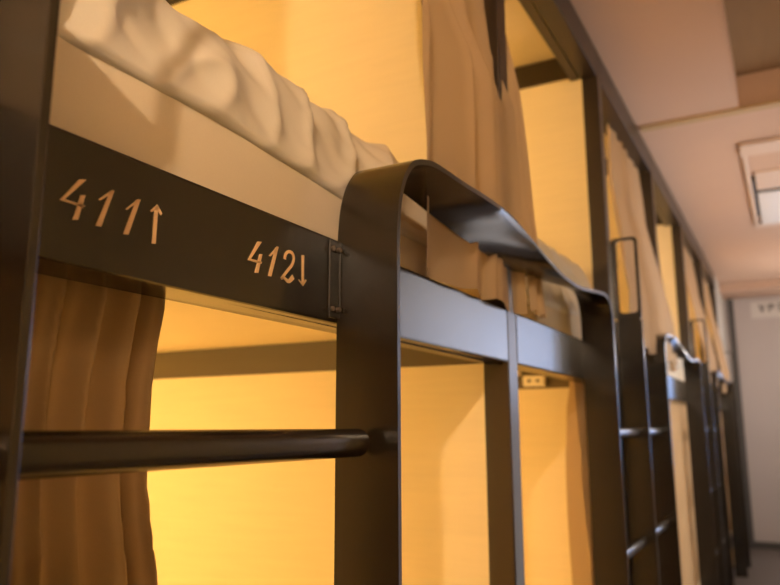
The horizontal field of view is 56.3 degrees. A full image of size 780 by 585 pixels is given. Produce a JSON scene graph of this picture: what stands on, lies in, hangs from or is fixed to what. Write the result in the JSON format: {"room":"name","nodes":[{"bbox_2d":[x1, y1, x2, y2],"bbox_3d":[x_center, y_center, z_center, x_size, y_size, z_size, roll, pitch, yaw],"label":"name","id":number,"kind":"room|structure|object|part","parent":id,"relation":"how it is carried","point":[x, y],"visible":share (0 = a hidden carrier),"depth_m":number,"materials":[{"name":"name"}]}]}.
{"room":"dormitory","nodes":[
{"label":"dormitory","id":0,"kind":"room"},
{"bbox_2d":[516,0,779,284],"bbox_3d":[0.102,-0.976,2.577,3.399,0.077,12.669,-6,-12,28],"label":"ceiling","id":1,"kind":"structure","parent":0,"point":[666,60],"depth_m":3.24,"materials":[{"name":"paint"}]},
{"bbox_2d":[640,99,779,131],"bbox_3d":[1.658,-0.821,3.195,1.071,0.013,0.052,-6,-12,28],"label":"trim","id":2,"kind":"structure","parent":1,"relation":"attached to","point":[776,103],"depth_m":3.29,"materials":[{"name":"brown"}]},
{"bbox_2d":[717,0,779,107],"bbox_3d":[0.699,-1.300,1.059,0.659,0.155,4.769,-6,-12,28],"label":"trim","id":3,"kind":"structure","parent":1,"relation":"attached to","point":[771,77],"depth_m":3.20,"materials":[{"name":"paint"}]},
{"bbox_2d":[719,280,779,299],"bbox_3d":[3.886,-0.049,7.227,1.092,0.072,0.515,-6,-12,28],"label":"beam","id":4,"kind":"structure","parent":1,"relation":"attached to","point":[771,287],"depth_m":7.21,"materials":[{"name":"paint"}]},
{"bbox_2d":[723,0,779,76],"bbox_3d":[0.739,-1.395,1.054,0.772,0.031,4.769,-6,-12,28],"label":"ceiling panel","id":5,"kind":"object","parent":1,"relation":"attached to","point":[753,25],"depth_m":2.92,"materials":[{"name":"white paint"}]},
{"bbox_2d":[739,136,779,227],"bbox_3d":[2.442,-0.626,4.212,0.677,0.026,1.725,-6,-12,28],"label":"air conditioner","id":6,"kind":"object","parent":1,"relation":"attached to","point":[761,157],"visible":1,"depth_m":4.06,"materials":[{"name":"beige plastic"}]},
{"bbox_2d":[747,151,779,171],"bbox_3d":[2.166,-0.719,3.741,0.587,0.013,0.309,-6,-12,28],"label":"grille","id":7,"kind":"object","parent":6,"relation":"attached to","point":[769,161],"depth_m":3.86,"materials":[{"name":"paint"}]},
{"bbox_3d":[2.622,-0.566,4.540,0.566,0.026,0.762,-6,-12,28],"label":"panel","id":8,"kind":"part","parent":6,"relation":"part of","materials":[{"name":"white plastic"}]},
{"bbox_2d":[714,276,730,381],"bbox_3d":[2.301,1.283,7.518,2.204,2.575,1.107,-6,-12,28],"label":"wall","id":9,"kind":"structure","parent":0,"point":[719,299],"depth_m":7.20,"materials":[{"name":"paint"}]},
{"bbox_2d":[724,295,779,546],"bbox_3d":[3.116,1.325,7.759,3.399,2.575,0.103,-6,-12,28],"label":"wall","id":10,"kind":"structure","parent":0,"point":[757,339],"depth_m":7.38,"materials":[{"name":"beige paint"}]},
{"bbox_2d":[728,300,754,548],"bbox_3d":[3.579,1.304,7.429,0.046,2.493,0.031,-6,-12,28],"label":"trim","id":11,"kind":"structure","parent":10,"relation":"attached to","point":[730,302],"depth_m":7.41,"materials":[{"name":"grey metal"}]},
{"bbox_2d":[750,300,779,318],"bbox_3d":[3.989,0.162,7.419,0.564,0.170,0.017,-6,-12,28],"label":"wall sign","id":12,"kind":"object","parent":10,"relation":"attached to","point":[764,309],"visible":1,"depth_m":7.48,"materials":[{"name":"white plastic"}]},
{"bbox_2d":[754,541,779,549],"bbox_3d":[4.050,2.450,6.965,1.009,0.067,0.016,-6,-12,28],"label":"baseboard","id":13,"kind":"structure","parent":10,"relation":"attached to","point":[758,545],"depth_m":7.14,"materials":[{"name":"grey"}]},
{"bbox_2d":[733,548,779,584],"bbox_3d":[0.111,1.644,2.090,3.399,0.103,12.669,-6,-12,28],"label":"floor","id":14,"kind":"structure","parent":0,"point":[764,569],"depth_m":6.13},
{"bbox_2d":[0,0,368,584],"bbox_3d":[-0.272,0.345,0.434,0.091,1.844,0.970,-6,-12,28],"label":"ladder","id":15,"kind":"object","parent":14,"relation":"on","point":[28,28],"visible":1,"depth_m":0.51,"materials":[{"name":"metal"}]},
{"bbox_2d":[37,0,524,584],"bbox_3d":[-0.918,0.190,1.564,2.082,2.571,1.192,-6,-12,28],"label":"bunk bed","id":16,"kind":"object","parent":14,"relation":"on","point":[247,340],"visible":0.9,"depth_m":1.61,"materials":[{"name":"paint"}]},
{"bbox_2d":[9,273,164,584],"bbox_3d":[-0.296,0.595,0.615,0.076,1.328,0.335,-6,-12,28],"label":"curtain","id":17,"kind":"object","parent":16,"relation":"hanging from","point":[92,355],"visible":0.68,"depth_m":0.70,"materials":[{"name":"brown fabric"}]},
{"bbox_3d":[-0.668,-0.931,2.288,2.002,0.093,0.058,-6,-12,28],"label":"rail","id":18,"kind":"part","parent":16,"relation":"part of","materials":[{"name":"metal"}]},
{"bbox_2d":[50,36,428,277],"bbox_3d":[-0.996,-0.029,1.438,2.011,0.133,0.796,-6,-12,28],"label":"mattress","id":19,"kind":"object","parent":16,"relation":"on","point":[93,100],"visible":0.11,"depth_m":0.77,"materials":[{"name":"white fabric"}]},
{"bbox_2d":[57,0,426,247],"bbox_3d":[-0.401,-0.211,1.187,0.720,0.240,0.898,-6,-12,28],"label":"duvet","id":20,"kind":"object","parent":19,"relation":"on","point":[230,83],"visible":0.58,"depth_m":0.86,"materials":[{"name":"white fabric"}]},
{"bbox_3d":[-0.047,0.007,1.081,0.062,0.119,1.134,-6,-12,28],"label":"rail","id":21,"kind":"part","parent":16,"relation":"part of","materials":[{"name":"metal"}]},
{"bbox_3d":[-0.664,0.204,2.077,2.002,0.090,0.058,-6,-12,28],"label":"rail","id":22,"kind":"part","parent":16,"relation":"part of","materials":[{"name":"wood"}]},
{"bbox_3d":[-0.662,0.892,1.949,2.002,1.309,0.046,-6,-12,28],"label":"divider panel","id":23,"kind":"part","parent":16,"relation":"part of","materials":[{"name":"beige wood"}]},
{"bbox_3d":[-0.666,-0.362,2.182,2.002,1.063,0.046,-6,-12,28],"label":"divider panel","id":24,"kind":"part","parent":16,"relation":"part of","materials":[{"name":"beige wood"}]},
{"bbox_2d":[420,0,526,313],"bbox_3d":[0.146,-0.494,1.504,0.107,1.027,0.547,-6,-12,28],"label":"curtain","id":25,"kind":"object","parent":16,"relation":"hanging from","point":[471,133],"visible":0.8,"depth_m":1.40,"materials":[{"name":"beige fabric"}]},
{"bbox_3d":[0.240,0.192,1.578,0.058,2.565,0.058,-6,-12,28],"label":"post","id":26,"kind":"part","parent":16,"relation":"part of","materials":[{"name":"metal"}]},
{"bbox_2d":[327,159,628,584],"bbox_3d":[0.287,0.657,1.418,0.092,1.586,1.368,-6,-12,28],"label":"guard rail","id":27,"kind":"object","parent":14,"relation":"on","point":[364,262],"visible":1,"depth_m":0.96,"materials":[{"name":"metal"}]},
{"bbox_2d":[504,0,630,584],"bbox_3d":[-0.376,0.370,2.543,2.081,2.571,1.074,-6,-12,28],"label":"bunk bed","id":28,"kind":"object","parent":14,"relation":"on","point":[561,98],"visible":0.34,"depth_m":2.59,"materials":[{"name":"paint"}]},
{"bbox_2d":[506,36,545,317],"bbox_3d":[0.305,-0.443,1.804,0.112,1.019,0.116,-6,-12,28],"label":"curtain","id":29,"kind":"object","parent":28,"relation":"hanging from","point":[535,288],"visible":0.52,"depth_m":1.74,"materials":[{"name":"beige fabric"}]},
{"bbox_2d":[523,375,545,386],"bbox_3d":[0.516,0.316,2.603,0.082,0.039,0.024,-6,-12,28],"label":"power outlet","id":30,"kind":"object","parent":28,"relation":"attached to","point":[532,380],"visible":0.94,"depth_m":2.59,"materials":[{"name":"beige plastic"}]},
{"bbox_3d":[-0.153,-0.760,3.216,2.002,0.093,0.058,-6,-12,28],"label":"rail","id":31,"kind":"part","parent":28,"relation":"part of","materials":[{"name":"metal"}]},
{"bbox_3d":[-0.149,0.375,3.005,2.002,0.090,0.058,-6,-12,28],"label":"rail","id":32,"kind":"part","parent":28,"relation":"part of","materials":[{"name":"brown wood"}]},
{"bbox_3d":[-0.147,1.062,2.877,2.002,1.309,0.046,-6,-12,28],"label":"divider panel","id":33,"kind":"part","parent":28,"relation":"part of","materials":[{"name":"beige wood"}]},
{"bbox_3d":[0.496,0.187,2.059,0.062,0.119,1.016,-6,-12,28],"label":"rail","id":34,"kind":"part","parent":28,"relation":"part of","materials":[{"name":"metal"}]},
{"bbox_2d":[519,293,581,339],"bbox_3d":[-0.330,0.191,2.638,2.011,0.133,0.762,-6,-12,28],"label":"mattress","id":35,"kind":"object","parent":28,"relation":"on","point":[567,323],"visible":0.02,"depth_m":2.02,"materials":[{"name":"white fabric"}]},
{"bbox_2d":[525,238,590,315],"bbox_3d":[0.240,-0.020,2.347,0.720,0.283,0.807,-6,-12,28],"label":"duvet","id":36,"kind":"object","parent":35,"relation":"on","point":[571,270],"visible":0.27,"depth_m":2.14,"materials":[{"name":"white fabric"}]},
{"bbox_3d":[-0.151,-0.192,3.110,2.002,1.063,0.046,-6,-12,28],"label":"divider panel","id":37,"kind":"part","parent":28,"relation":"part of","materials":[{"name":"beige wood"}]},
{"bbox_3d":[0.492,-0.929,2.267,0.062,0.111,1.016,-6,-12,28],"label":"rail","id":38,"kind":"part","parent":28,"relation":"part of","materials":[{"name":"metal"}]},
{"bbox_2d":[566,381,594,584],"bbox_3d":[0.624,0.900,2.270,0.074,1.328,0.279,-6,-12,28],"label":"curtain","id":39,"kind":"object","parent":28,"relation":"hanging from","point":[577,469],"visible":0.6,"depth_m":2.23,"materials":[{"name":"brown fabric"}]},
{"bbox_3d":[0.755,0.362,2.505,0.058,2.565,0.058,-6,-12,28],"label":"post","id":40,"kind":"part","parent":28,"relation":"part of","materials":[{"name":"metal"}]},
{"bbox_2d":[599,56,659,320],"bbox_3d":[0.160,0.547,3.509,2.081,2.571,1.164,-6,-12,28],"label":"bunk bed","id":41,"kind":"object","parent":14,"relation":"on","point":[616,114],"visible":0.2,"depth_m":3.59,"materials":[{"name":"paint"}]},
{"bbox_3d":[0.404,-0.575,4.220,2.002,0.093,0.058,-6,-12,28],"label":"rail","id":42,"kind":"part","parent":41,"relation":"part of","materials":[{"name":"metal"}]},
{"bbox_3d":[0.406,-0.007,4.115,2.002,1.063,0.046,-6,-12,28],"label":"divider panel","id":43,"kind":"part","parent":41,"relation":"part of","materials":[{"name":"beige wood"}]},
{"bbox_3d":[1.028,-0.752,3.233,0.062,0.111,1.106,-6,-12,28],"label":"rail","id":44,"kind":"part","parent":41,"relation":"part of","materials":[{"name":"metal"}]},
{"bbox_2d":[607,124,676,365],"bbox_3d":[1.069,-0.211,3.152,0.135,0.988,1.112,-6,-12,28],"label":"curtain","id":45,"kind":"object","parent":41,"relation":"hanging from","point":[623,177],"visible":0.89,"depth_m":3.09,"materials":[{"name":"beige fabric"}]},
{"bbox_3d":[1.312,0.547,3.510,0.058,2.565,0.058,-6,-12,28],"label":"post","id":46,"kind":"part","parent":41,"relation":"part of","materials":[{"name":"metal"}]},
{"bbox_2d":[610,237,669,584],"bbox_3d":[0.837,0.712,2.432,0.091,1.844,0.970,-6,-12,28],"label":"ladder","id":47,"kind":"object","parent":14,"relation":"on","point":[635,430],"visible":0.98,"depth_m":2.46,"materials":[{"name":"metal"}]},
{"bbox_3d":[0.833,-0.048,2.571,0.091,0.297,0.008,-6,-12,28],"label":"loop handle","id":48,"kind":"part","parent":47,"relation":"part of","materials":[{"name":"paint"}]},
{"bbox_2d":[651,155,699,584],"bbox_3d":[0.708,0.729,4.496,2.081,2.571,1.123,-6,-12,28],"label":"bunk bed","id":49,"kind":"object","parent":14,"relation":"on","point":[668,213],"visible":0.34,"depth_m":4.59,"materials":[{"name":"paint"}]},
{"bbox_3d":[0.942,-0.397,5.190,2.002,0.093,0.058,-6,-12,28],"label":"rail","id":50,"kind":"part","parent":49,"relation":"part of","materials":[{"name":"metal"}]},
{"bbox_3d":[1.576,-0.570,4.220,0.062,0.111,1.064,-6,-12,28],"label":"rail","id":51,"kind":"part","parent":49,"relation":"part of","materials":[{"name":"metal"}]},
{"bbox_2d":[658,252,676,371],"bbox_3d":[1.370,-0.097,3.730,0.105,1.003,0.127,-6,-12,28],"label":"curtain","id":52,"kind":"object","parent":49,"relation":"hanging from","point":[672,368],"visible":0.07,"depth_m":3.67,"materials":[{"name":"beige fabric"}]},
{"bbox_3d":[0.944,0.171,5.084,2.002,1.063,0.046,-6,-12,28],"label":"divider panel","id":53,"kind":"part","parent":49,"relation":"part of","materials":[{"name":"beige wood"}]},
{"bbox_2d":[667,366,683,381],"bbox_3d":[0.757,0.552,4.599,2.011,0.133,0.793,-6,-12,28],"label":"mattress","id":54,"kind":"object","parent":49,"relation":"on","point":[679,374],"visible":0.02,"depth_m":4.06,"materials":[{"name":"white fabric"}]},
{"bbox_2d":[666,358,682,367],"bbox_3d":[1.330,0.340,4.311,0.720,0.287,0.838,-6,-12,28],"label":"duvet","id":55,"kind":"object","parent":54,"relation":"on","point":[679,361],"visible":0.09,"depth_m":4.11,"materials":[{"name":"white fabric"}]},
{"bbox_3d":[1.579,0.546,4.013,0.062,0.119,1.064,-6,-12,28],"label":"rail","id":56,"kind":"part","parent":49,"relation":"part of","materials":[{"name":"metal"}]},
{"bbox_3d":[1.850,0.725,4.479,0.058,2.565,0.058,-6,-12,28],"label":"post","id":57,"kind":"part","parent":49,"relation":"part of","materials":[{"name":"metal"}]},
{"bbox_2d":[669,401,699,584],"bbox_3d":[1.570,1.202,3.912,0.072,1.328,1.004,-6,-12,28],"label":"curtain","id":58,"kind":"object","parent":49,"relation":"hanging from","point":[686,526],"visible":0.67,"depth_m":3.91,"materials":[{"name":"brown fabric"}]},
{"bbox_2d":[644,334,718,584],"bbox_3d":[1.387,1.022,3.401,0.092,1.586,1.368,-6,-12,28],"label":"guard rail","id":59,"kind":"object","parent":14,"relation":"on","point":[669,558],"visible":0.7,"depth_m":2.95,"materials":[{"name":"metal"}]},
{"bbox_2d":[681,212,705,362],"bbox_3d":[1.255,0.911,5.483,2.081,2.571,1.164,-6,-12,28],"label":"bunk bed","id":60,"kind":"object","parent":14,"relation":"on","point":[689,241],"visible":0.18,"depth_m":5.58,"materials":[{"name":"paint"}]},
{"bbox_3d":[2.123,-0.389,5.207,0.062,0.111,1.106,-6,-12,28],"label":"rail","id":61,"kind":"part","parent":60,"relation":"part of","materials":[{"name":"metal"}]},
{"bbox_3d":[1.501,0.356,6.089,2.002,1.063,0.046,-6,-12,28],"label":"divider panel","id":62,"kind":"part","parent":60,"relation":"part of","materials":[{"name":"beige wood"}]},
{"bbox_3d":[2.408,0.910,5.484,0.058,2.565,0.058,-6,-12,28],"label":"post","id":63,"kind":"part","parent":60,"relation":"part of","materials":[{"name":"metal"}]},
{"bbox_2d":[683,244,718,387],"bbox_3d":[2.206,0.166,5.202,0.135,0.988,0.937,-6,-12,28],"label":"curtain","id":64,"kind":"object","parent":60,"relation":"hanging from","point":[692,289],"visible":0.71,"depth_m":5.14,"materials":[{"name":"beige fabric"}]},
{"bbox_2d":[690,319,726,584],"bbox_3d":[1.938,1.077,4.417,0.091,1.844,0.970,-6,-12,28],"label":"ladder","id":65,"kind":"object","parent":14,"relation":"on","point":[715,483],"visible":0.66,"depth_m":4.41,"materials":[{"name":"metal"}]},
{"bbox_3d":[1.934,0.317,4.556,0.091,0.297,0.008,-6,-12,28],"label":"loop handle","id":66,"kind":"part","parent":65,"relation":"part of","materials":[{"name":"paint"}]},
{"bbox_2d":[701,250,734,567],"bbox_3d":[1.800,1.091,6.466,2.081,2.571,1.112,-6,-12,28],"label":"bunk bed","id":67,"kind":"object","parent":14,"relation":"on","point":[708,274],"visible":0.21,"depth_m":6.50,"materials":[{"name":"paint"}]},
{"bbox_3d":[2.668,-0.208,6.189,0.062,0.111,1.054,-6,-12,28],"label":"rail","id":68,"kind":"part","parent":67,"relation":"part of","materials":[{"name":"metal"}]},
{"bbox_3d":[2.034,0.533,7.049,2.002,1.063,0.046,-6,-12,28],"label":"divider panel","id":69,"kind":"part","parent":67,"relation":"part of","materials":[{"name":"beige wood"}]},
{"bbox_2d":[703,277,729,392],"bbox_3d":[2.796,0.369,6.263,0.138,1.003,0.619,-6,-12,28],"label":"curtain","id":70,"kind":"object","parent":67,"relation":"hanging from","point":[708,306],"visible":0.83,"depth_m":6.14,"materials":[{"name":"beige fabric"}]},
{"bbox_2d":[720,411,734,565],"bbox_3d":[2.661,1.564,5.880,0.074,1.328,0.927,-6,-12,28],"label":"curtain","id":71,"kind":"object","parent":67,"relation":"hanging from","point":[720,411],"visible":0.06,"depth_m":6.19,"materials":[{"name":"brown fabric"}]},
{"bbox_2d":[710,370,747,584],"bbox_3d":[2.490,1.387,5.389,0.092,1.586,1.368,-6,-12,28],"label":"guard rail","id":72,"kind":"object","parent":14,"relation":"on","point":[736,514],"visible":0.77,"depth_m":5.85,"materials":[{"name":"metal"}]},
{"bbox_2d":[724,352,750,566],"bbox_3d":[2.922,1.404,6.191,0.091,1.844,0.487,-6,-12,28],"label":"ladder","id":73,"kind":"object","parent":14,"relation":"on","point":[733,382],"visible":0.43,"depth_m":6.36,"materials":[{"name":"metal"}]},
{"bbox_3d":[3.034,0.681,6.539,0.091,0.297,0.008,-6,-12,28],"label":"loop handle","id":74,"kind":"part","parent":73,"relation":"part of","materials":[{"name":"paint"}]}
]}

